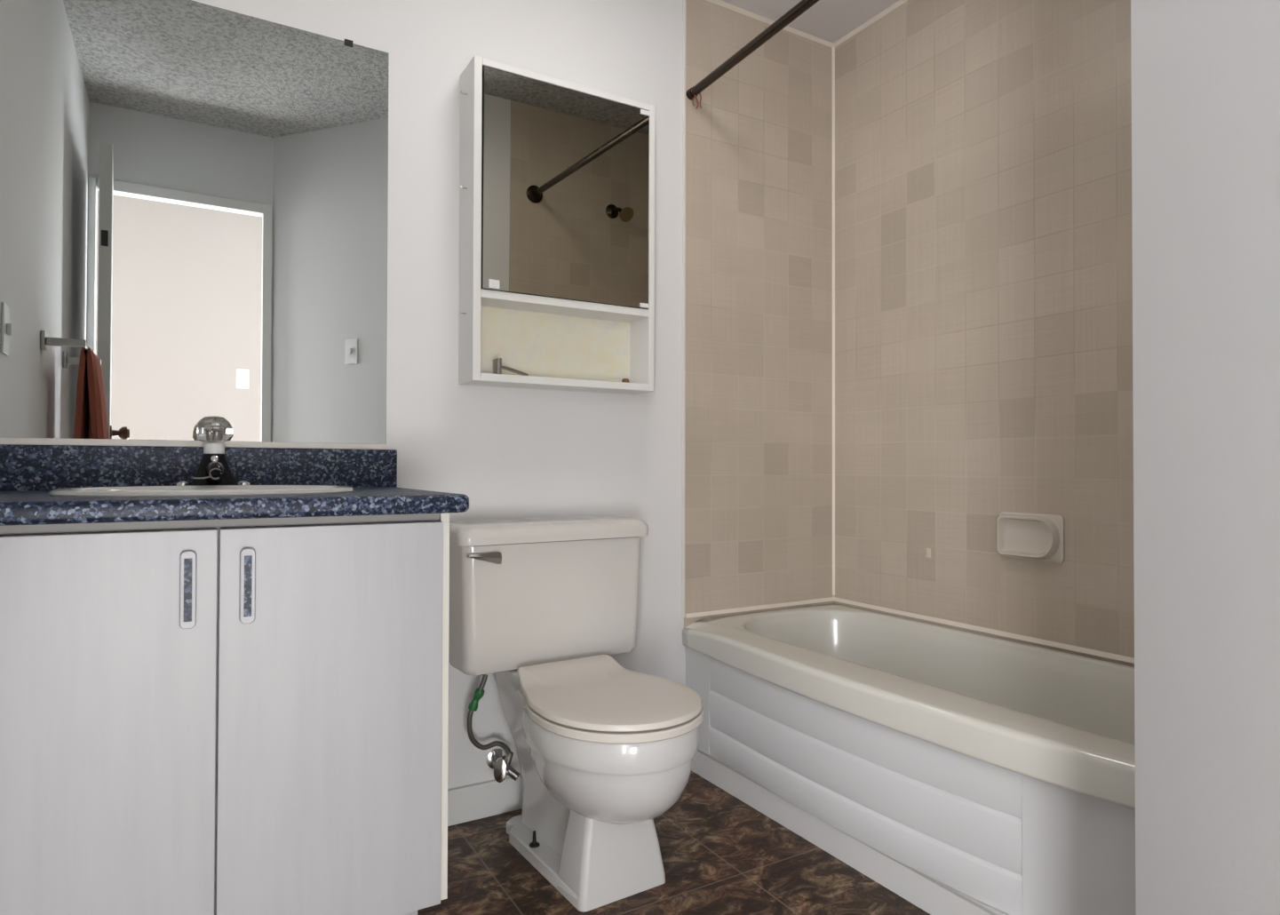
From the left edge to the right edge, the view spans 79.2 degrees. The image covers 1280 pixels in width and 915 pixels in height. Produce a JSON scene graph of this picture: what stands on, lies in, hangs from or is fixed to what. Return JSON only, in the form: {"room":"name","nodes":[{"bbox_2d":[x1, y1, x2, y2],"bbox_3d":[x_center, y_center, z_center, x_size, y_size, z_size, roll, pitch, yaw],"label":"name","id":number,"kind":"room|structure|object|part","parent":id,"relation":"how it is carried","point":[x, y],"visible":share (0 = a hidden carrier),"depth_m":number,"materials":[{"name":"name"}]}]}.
{"room":"bathroom","nodes":[
{"label":"bathroom","id":0,"kind":"room"},
{"bbox_2d":[6,0,685,789],"bbox_3d":[-0.357,-0.320,2.191,2.564,2.570,0.100,1,-1,-30],"label":"wall","id":1,"kind":"structure","parent":0,"point":[515,453],"depth_m":2.12,"materials":[{"name":"white paint"}]},
{"bbox_2d":[0,0,388,449],"bbox_3d":[-0.992,-0.530,1.754,0.820,1.014,0.012,1,-1,-30],"label":"wall mirror","id":2,"kind":"object","parent":1,"relation":"attached to","point":[194,194],"visible":0.99,"depth_m":1.74,"materials":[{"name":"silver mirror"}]},
{"bbox_2d":[0,444,397,491],"bbox_3d":[-0.982,0.041,1.749,0.843,0.128,0.020,1,-1,-30],"label":"backsplash","id":3,"kind":"structure","parent":1,"relation":"attached to","point":[22,467],"depth_m":1.71,"materials":[{"name":"blue stone"}]},
{"bbox_2d":[447,773,524,826],"bbox_3d":[-0.458,0.917,2.051,0.390,0.092,0.016,1,-1,-30],"label":"baseboard","id":4,"kind":"structure","parent":1,"relation":"attached to","point":[475,801],"depth_m":2.07,"materials":[{"name":"white paint"}]},
{"bbox_2d":[467,674,520,782],"bbox_3d":[-0.394,0.692,2.034,0.144,0.317,0.113,1,-1,-30],"label":"water supply valve","id":5,"kind":"object","parent":1,"relation":"attached to","point":[496,759],"visible":0.94,"depth_m":2.01,"materials":[{"name":"silver metal"}]},
{"bbox_3d":[-0.364,0.816,2.019,0.036,0.062,0.019,0,-1,5],"label":"valve handle","id":6,"kind":"part","parent":5,"relation":"part of","materials":[{"name":"silver metal"}]},
{"bbox_2d":[458,55,654,394],"bbox_3d":[-0.226,-0.605,2.137,0.557,0.826,0.130,1,-1,-30],"label":"medicine cabinet","id":7,"kind":"object","parent":1,"relation":"attached to","point":[557,176],"depth_m":2.09,"materials":[{"name":"white paint"}]},
{"bbox_2d":[492,357,528,375],"bbox_3d":[-0.338,-0.236,2.044,0.094,0.044,0.038,1,-1,-30],"label":"razor","id":8,"kind":"object","parent":7,"relation":"in","point":[497,367],"visible":0.92,"depth_m":2.03,"materials":[{"name":"silver metal"}]},
{"bbox_3d":[-0.335,-0.229,2.050,0.084,0.027,0.010,1,-1,-35],"label":"razor handle","id":9,"kind":"part","parent":8,"relation":"part of","materials":[{"name":"silver metal"}]},
{"bbox_3d":[-0.246,-0.606,2.193,0.498,0.787,0.011,1,-1,-30],"label":"panel","id":10,"kind":"part","parent":7,"relation":"part of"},
{"bbox_2d":[480,288,648,322],"bbox_3d":[-0.216,-0.416,2.140,0.498,0.021,0.106,1,-1,-30],"label":"shelf","id":11,"kind":"object","parent":7,"relation":"attached to","point":[532,303],"depth_m":2.12,"materials":[{"name":"white paint"}]},
{"bbox_2d":[480,65,649,309],"bbox_3d":[-0.188,-0.714,2.096,0.498,0.573,0.018,1,-1,-30],"label":"mirror","id":12,"kind":"object","parent":7,"relation":"attached to","point":[565,165],"depth_m":2.08,"materials":[{"name":"grey mirror"}]},
{"bbox_3d":[-0.042,-0.221,2.253,0.022,0.019,0.022,1,-1,-30],"label":"bottle cap","id":13,"kind":"part","parent":7,"relation":"part of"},
{"bbox_2d":[681,0,686,618],"bbox_3d":[0.137,-0.486,2.420,0.011,1.970,0.008,1,-1,-30],"label":"trim","id":14,"kind":"structure","parent":1,"relation":"attached to","point":[684,2],"depth_m":2.42,"materials":[{"name":"white plastic"}]},
{"bbox_2d":[683,0,834,628],"bbox_3d":[0.415,-0.448,2.585,0.636,2.040,0.006,1,-1,-30],"label":"wall tile","id":15,"kind":"structure","parent":1,"relation":"attached to","point":[759,465],"depth_m":2.57,"materials":[{"name":"beige tile"}]},
{"bbox_2d":[686,0,819,100],"bbox_3d":[0.554,-1.188,1.784,0.080,0.110,1.527,1,-1,-30],"label":"shower rod","id":16,"kind":"object","parent":15,"relation":"attached to","point":[803,5],"visible":0.94,"depth_m":2.16,"materials":[{"name":"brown metal"}]},
{"bbox_2d":[691,86,701,109],"bbox_3d":[0.176,-1.125,2.420,0.040,0.070,0.008,1,-1,-30],"label":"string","id":17,"kind":"object","parent":16,"relation":"hanging from","point":[693,86],"visible":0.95,"depth_m":2.42,"materials":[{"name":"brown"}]},
{"bbox_2d":[706,0,907,47],"bbox_3d":[0.567,-1.466,2.337,0.630,0.010,0.594,1,-1,-30],"label":"trim","id":18,"kind":"structure","parent":1,"relation":"attached to","point":[896,4],"depth_m":2.59,"materials":[{"name":"beige"}]},
{"bbox_2d":[832,47,834,595],"bbox_3d":[0.684,-0.491,2.736,0.007,1.950,0.007,1,-1,-30],"label":"trim","id":19,"kind":"structure","parent":1,"relation":"attached to","point":[833,48],"depth_m":2.74,"materials":[{"name":"beige plastic"}]},
{"bbox_2d":[691,747,1009,914],"bbox_3d":[0.557,0.919,1.764,0.074,0.086,1.538,1,-1,-30],"label":"trim","id":20,"kind":"structure","parent":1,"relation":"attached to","point":[934,897],"depth_m":1.83,"materials":[{"name":"white paint"}]},
{"bbox_2d":[685,596,1134,663],"bbox_3d":[0.800,0.489,1.912,0.627,0.012,1.528,1,-1,-30],"label":"trim","id":21,"kind":"structure","parent":1,"relation":"attached to","point":[1093,652],"depth_m":2.36,"materials":[{"name":"beige plastic"}]},
{"bbox_2d":[417,771,930,914],"bbox_3d":[0.022,0.975,0.439,3.900,0.060,3.520,1,-1,-30],"label":"floor","id":22,"kind":"structure","parent":0,"point":[720,854],"depth_m":1.78,"materials":[{"name":"brown tile"}]},
{"bbox_2d":[0,512,449,914],"bbox_3d":[-0.848,0.529,1.485,0.814,0.852,0.597,1,-1,-30],"label":"vanity cabinet","id":23,"kind":"object","parent":22,"relation":"on","point":[231,716],"visible":0.84,"depth_m":1.26,"materials":[{"name":"white laminate"}]},
{"bbox_3d":[-0.875,0.469,1.151,0.428,0.707,0.020,1,-1,-30],"label":"door","id":24,"kind":"part","parent":23,"relation":"part of","materials":[{"name":"white laminate"}]},
{"bbox_3d":[-0.717,0.209,1.227,0.023,0.124,0.014,1,-1,-30],"label":"handle","id":25,"kind":"part","parent":23,"relation":"part of","materials":[{"name":"grey"}]},
{"bbox_2d":[0,444,469,525],"bbox_3d":[-0.832,0.038,1.495,0.843,0.128,0.610,1,-1,-30],"label":"countertop","id":26,"kind":"structure","parent":23,"relation":"on","point":[28,473],"depth_m":1.58,"materials":[{"name":"blue stone"}]},
{"bbox_2d":[48,484,353,497],"bbox_3d":[-0.820,0.130,1.490,0.508,0.146,0.414,1,-1,-30],"label":"sink","id":27,"kind":"object","parent":26,"relation":"in","point":[173,490],"visible":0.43,"depth_m":1.38,"materials":[{"name":"white ceramic"}]},
{"bbox_2d":[174,415,251,484],"bbox_3d":[-0.907,-0.011,1.651,0.164,0.160,0.178,1,-1,-30],"label":"faucet","id":28,"kind":"object","parent":26,"relation":"on","point":[214,469],"visible":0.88,"depth_m":1.67,"materials":[{"name":"silver metal"}]},
{"bbox_3d":[-0.886,0.041,1.566,0.030,0.006,0.004,1,-1,-27],"label":"stopper rod","id":29,"kind":"part","parent":28,"relation":"part of","materials":[{"name":"silver metal"}]},
{"bbox_3d":[-0.934,-0.061,1.695,0.076,0.058,0.076,1,-1,-30],"label":"knob","id":30,"kind":"part","parent":28,"relation":"part of","materials":[{"name":"clear plastic"}]},
{"bbox_3d":[-0.928,0.027,1.687,0.092,0.069,0.061,1,-1,-30],"label":"spout","id":31,"kind":"part","parent":28,"relation":"part of","materials":[{"name":"black metal"}]},
{"bbox_3d":[-0.644,0.210,1.270,0.023,0.124,0.014,1,-1,-30],"label":"handle","id":32,"kind":"part","parent":23,"relation":"part of","materials":[{"name":"grey"}]},
{"bbox_3d":[-0.530,0.472,1.354,0.366,0.707,0.020,1,-1,-30],"label":"door","id":33,"kind":"part","parent":23,"relation":"part of","materials":[{"name":"white laminate"}]},
{"bbox_3d":[-0.512,0.469,1.700,0.016,0.726,0.567,1,-1,-30],"label":"panel","id":34,"kind":"part","parent":23,"relation":"part of","materials":[{"name":"white wood"}]},
{"bbox_2d":[448,516,703,911],"bbox_3d":[-0.117,0.563,1.846,0.545,0.797,0.677,1,-1,-33],"label":"toilet","id":35,"kind":"object","parent":22,"relation":"on","point":[605,749],"visible":0.99,"depth_m":1.85,"materials":[{"name":"white ceramic"}]},
{"bbox_3d":[-0.372,0.242,1.851,0.083,0.029,0.016,1,-1,-33],"label":"flush lever","id":36,"kind":"part","parent":35,"relation":"part of","materials":[{"name":"silver metal"}]},
{"bbox_3d":[-0.250,0.375,2.050,0.513,0.318,0.176,1,-1,-33],"label":"tank","id":37,"kind":"part","parent":35,"relation":"part of","materials":[{"name":"white ceramic"}]},
{"bbox_3d":[-0.248,0.190,2.049,0.545,0.048,0.201,1,-1,-33],"label":"tank lid","id":38,"kind":"part","parent":35,"relation":"part of","materials":[{"name":"white ceramic"}]},
{"bbox_3d":[-0.061,0.560,1.741,0.373,0.019,0.440,1,-1,-33],"label":"seat","id":39,"kind":"part","parent":35,"relation":"part of","materials":[{"name":"beige plastic"}]},
{"bbox_3d":[-0.068,0.527,1.753,0.369,0.042,0.460,1,-1,-33],"label":"seat lid","id":40,"kind":"part","parent":35,"relation":"part of","materials":[{"name":"beige plastic"}]},
{"bbox_3d":[-0.073,0.682,1.758,0.365,0.222,0.472,1,-1,-33],"label":"bowl","id":41,"kind":"part","parent":35,"relation":"part of","materials":[{"name":"white ceramic"}]},
{"bbox_2d":[682,603,1136,914],"bbox_3d":[0.772,0.689,1.893,0.691,0.376,1.537,1,-1,-30],"label":"bathtub","id":42,"kind":"object","parent":22,"relation":"on","point":[1000,772],"visible":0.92,"depth_m":1.73,"materials":[{"name":"white ceramic"}]},
{"bbox_3d":[0.186,0.729,2.363,0.030,0.304,0.132,1,-1,-29],"label":"apron panel","id":43,"kind":"part","parent":42,"relation":"part of","materials":[{"name":"white plastic"}]},
{"bbox_3d":[0.865,0.718,1.297,0.035,0.304,0.428,1,-1,-40],"label":"apron panel","id":44,"kind":"part","parent":42,"relation":"part of","materials":[{"name":"white plastic"}]},
{"bbox_2d":[720,0,899,43],"bbox_3d":[0.563,-1.536,2.339,0.648,0.130,0.600,1,-1,-30],"label":"ceiling","id":45,"kind":"structure","parent":0,"point":[830,20],"depth_m":2.56,"materials":[{"name":"white paint"}]},
{"bbox_2d":[1130,0,1279,914],"bbox_3d":[0.557,-0.339,0.420,0.135,2.570,0.926,0,-1,9],"label":"wall","id":46,"kind":"structure","parent":0,"point":[1205,74],"depth_m":0.74,"materials":[{"name":"white paint"}]},
{"bbox_3d":[1.146,-0.318,2.066,0.100,2.570,1.640,1,-1,-30],"label":"wall","id":47,"kind":"structure","parent":0,"visible":0},
{"bbox_2d":[834,0,1134,666],"bbox_3d":[1.077,-0.517,2.082,0.006,2.170,1.534,1,-1,-30],"label":"wall tile","id":48,"kind":"structure","parent":47,"relation":"attached to","point":[983,214],"depth_m":2.21,"materials":[{"name":"beige tile"}]},
{"bbox_2d":[925,548,931,557],"bbox_3d":[0.888,0.293,2.380,0.004,0.029,0.018,1,-1,-30],"label":"anchor","id":49,"kind":"object","parent":48,"relation":"attached to","point":[928,550],"visible":1,"depth_m":2.38,"materials":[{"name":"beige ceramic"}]},
{"bbox_2d":[996,511,1064,563],"bbox_3d":[1.046,0.214,2.087,0.030,0.127,0.183,1,-1,-30],"label":"soap dish","id":50,"kind":"object","parent":48,"relation":"attached to","point":[1022,536],"visible":1,"depth_m":2.08,"materials":[{"name":"beige ceramic"}]}
]}

